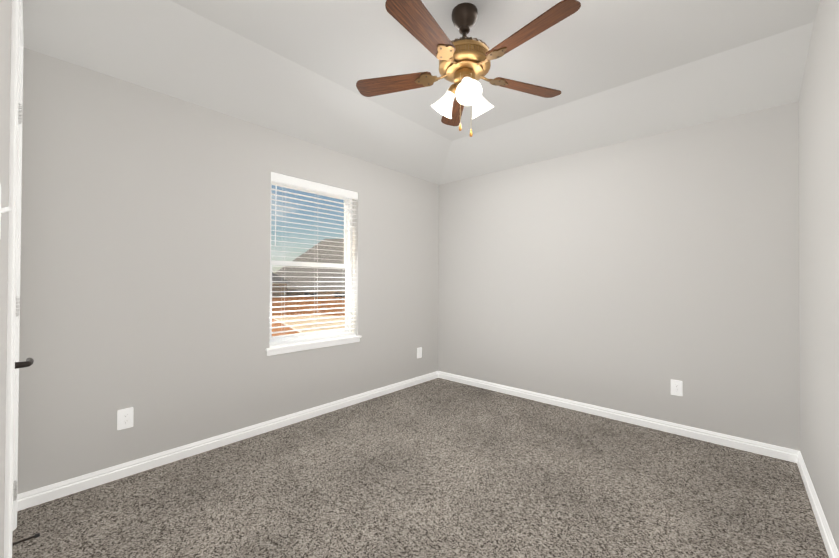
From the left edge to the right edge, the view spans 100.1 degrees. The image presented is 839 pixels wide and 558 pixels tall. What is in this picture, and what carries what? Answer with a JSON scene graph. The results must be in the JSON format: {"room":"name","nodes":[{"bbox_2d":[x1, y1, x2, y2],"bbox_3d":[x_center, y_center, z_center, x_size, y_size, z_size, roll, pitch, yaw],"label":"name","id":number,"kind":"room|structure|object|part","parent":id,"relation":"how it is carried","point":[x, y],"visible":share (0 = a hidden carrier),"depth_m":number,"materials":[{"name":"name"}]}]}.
{"room":"empty bedroom","nodes":[
{"label":"empty bedroom","id":0,"kind":"room"},
{"bbox_2d":[0,0,11,557],"bbox_3d":[-1.022,-0.117,0.776,3.210,2.720,0.120,0,-1,42],"label":"wall","id":1,"kind":"structure","parent":0,"point":[5,41],"depth_m":1.00,"materials":[{"name":"grey paint"}]},
{"bbox_2d":[0,184,10,235],"bbox_3d":[-0.875,-0.142,0.738,0.072,0.116,0.022,0,-1,42],"label":"light switch","id":2,"kind":"object","parent":1,"relation":"attached to","point":[5,209],"visible":1,"depth_m":0.74,"materials":[{"name":"white plastic"}]},
{"bbox_2d":[4,0,23,557],"bbox_3d":[-1.753,0.007,1.444,0.920,2.475,0.137,0,-1,42],"label":"door frame","id":3,"kind":"structure","parent":1,"relation":"attached to","point":[13,320],"depth_m":1.19,"materials":[{"name":"white wood"}]},
{"bbox_2d":[12,103,39,546],"bbox_3d":[-1.703,0.041,1.506,0.769,2.385,0.128,0,-1,42],"label":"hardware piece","id":4,"kind":"structure","parent":1,"relation":"in","point":[28,362],"depth_m":1.73,"materials":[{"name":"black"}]},
{"bbox_2d":[17,47,438,493],"bbox_3d":[-1.022,0.008,3.293,0.160,2.510,3.863,0,-1,42],"label":"wall","id":5,"kind":"structure","parent":0,"point":[145,260],"depth_m":2.40,"materials":[{"name":"grey paint"}]},
{"bbox_2d":[117,407,133,429],"bbox_3d":[-1.865,0.886,2.228,0.009,0.124,0.078,0,-1,42],"label":"electrical outlet","id":6,"kind":"object","parent":5,"relation":"attached to","point":[124,418],"visible":1,"depth_m":2.23,"materials":[{"name":"white plastic"}]},
{"bbox_2d":[17,371,436,510],"bbox_3d":[-0.962,1.221,3.224,0.016,0.084,3.623,0,-1,42],"label":"baseboard","id":7,"kind":"structure","parent":5,"relation":"attached to","point":[34,497],"depth_m":2.46,"materials":[{"name":"white wood"}]},
{"bbox_2d":[265,181,361,355],"bbox_3d":[-0.989,-0.128,3.311,0.186,1.537,0.984,0,-1,42],"label":"window","id":8,"kind":"structure","parent":5,"relation":"in","point":[348,254],"depth_m":3.36,"materials":[{"name":"white plastic"}]},
{"bbox_2d":[269,172,357,346],"bbox_3d":[-0.965,-0.159,3.290,0.063,1.472,0.910,0,-1,42],"label":"window blinds","id":9,"kind":"object","parent":8,"relation":"attached to","point":[297,182],"visible":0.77,"depth_m":3.23,"materials":[{"name":"white plastic"}]},
{"bbox_2d":[417,347,421,357],"bbox_3d":[0.000,0.904,4.298,0.009,0.124,0.078,0,-1,42],"label":"electrical outlet","id":10,"kind":"object","parent":5,"relation":"attached to","point":[419,352],"visible":1,"depth_m":4.29,"materials":[{"name":"white plastic"}]},
{"bbox_2d":[12,378,828,557],"bbox_3d":[0.209,1.309,2.168,3.490,0.100,3.863,0,-1,42],"label":"floor","id":11,"kind":"structure","parent":0,"point":[439,468],"depth_m":2.04,"materials":[{"name":"carpet"}]},
{"bbox_2d":[22,0,819,184],"bbox_3d":[0.221,-1.406,2.190,3.490,0.310,3.863,0,-1,42],"label":"ceiling","id":12,"kind":"structure","parent":0,"point":[616,71],"depth_m":2.29,"materials":[{"name":"grey paint"}]},
{"bbox_2d":[356,0,580,136],"bbox_3d":[0.243,-1.094,1.864,1.195,0.698,1.192,0,-1,42],"label":"ceiling fan","id":13,"kind":"object","parent":12,"relation":"hanging from","point":[464,63],"visible":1,"depth_m":1.81,"materials":[{"name":"brown wood"}]},
{"bbox_3d":[0.240,-0.967,1.920,0.345,0.142,0.347,0,-1,42],"label":"lamp shade","id":14,"kind":"part","parent":13,"relation":"part of","materials":[{"name":"white glass"}]},
{"bbox_2d":[438,102,799,450],"bbox_3d":[1.482,0.021,3.556,3.210,2.510,0.120,0,-1,42],"label":"wall","id":15,"kind":"structure","parent":0,"point":[635,276],"depth_m":3.04,"materials":[{"name":"grey paint"}]},
{"bbox_2d":[437,371,792,461],"bbox_3d":[1.432,1.234,3.496,3.150,0.084,0.016,0,-1,42],"label":"baseboard","id":16,"kind":"structure","parent":15,"relation":"attached to","point":[774,451],"depth_m":3.05,"materials":[{"name":"white wood"}]},
{"bbox_2d":[671,379,682,395],"bbox_3d":[2.114,0.895,2.889,0.078,0.124,0.009,0,-1,42],"label":"electrical outlet","id":17,"kind":"object","parent":15,"relation":"attached to","point":[677,387],"visible":1,"depth_m":2.88,"materials":[{"name":"white plastic"}]},
{"bbox_2d":[798,0,838,551],"bbox_3d":[1.467,-0.104,1.052,0.120,2.720,3.863,0,-1,42],"label":"wall","id":18,"kind":"structure","parent":0,"point":[818,110],"depth_m":1.81,"materials":[{"name":"grey paint"}]},
{"bbox_2d":[793,449,838,557],"bbox_3d":[1.411,1.214,1.087,0.016,0.084,3.623,0,-1,42],"label":"baseboard","id":19,"kind":"structure","parent":18,"relation":"attached to","point":[830,545],"depth_m":1.85,"materials":[{"name":"white wood"}]},
{"label":"outside","id":20,"kind":"structure","parent":0,"visible":0},
{"bbox_2d":[272,315,344,332],"bbox_3d":[-1.208,5.366,119.916,500.000,0.300,360.000,0,0,-1],"label":"ground","id":21,"kind":"structure","parent":20,"point":[312,321],"depth_m":36.36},
{"bbox_2d":[272,272,290,295],"bbox_3d":[-33.756,1.287,47.710,30.300,6.392,6.300,0,0,-1],"label":"house","id":22,"kind":"structure","parent":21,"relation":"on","point":[278,288],"depth_m":47.82,"materials":[{"name":"beige brick"}]},
{"bbox_2d":[272,318,302,335],"bbox_3d":[-11.381,3.494,26.078,0.145,1.820,40.605,1,-1,-32],"label":"fence","id":23,"kind":"object","parent":21,"relation":"on","point":[279,329],"depth_m":21.15,"materials":[{"name":"brown wood"}]},
{"bbox_2d":[272,297,344,315],"bbox_3d":[-15.424,3.387,43.820,110.000,2.290,0.160,0,0,-1],"label":"fence","id":24,"kind":"object","parent":21,"relation":"on","point":[306,307],"depth_m":43.79,"materials":[{"name":"brown wood"}]},
{"bbox_2d":[276,239,344,296],"bbox_3d":[-6.368,-1.062,59.910,36.600,11.530,17.000,0,0,-1],"label":"house","id":25,"kind":"structure","parent":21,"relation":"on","point":[306,276],"depth_m":53.73,"materials":[{"name":"beige brick"}]}
]}

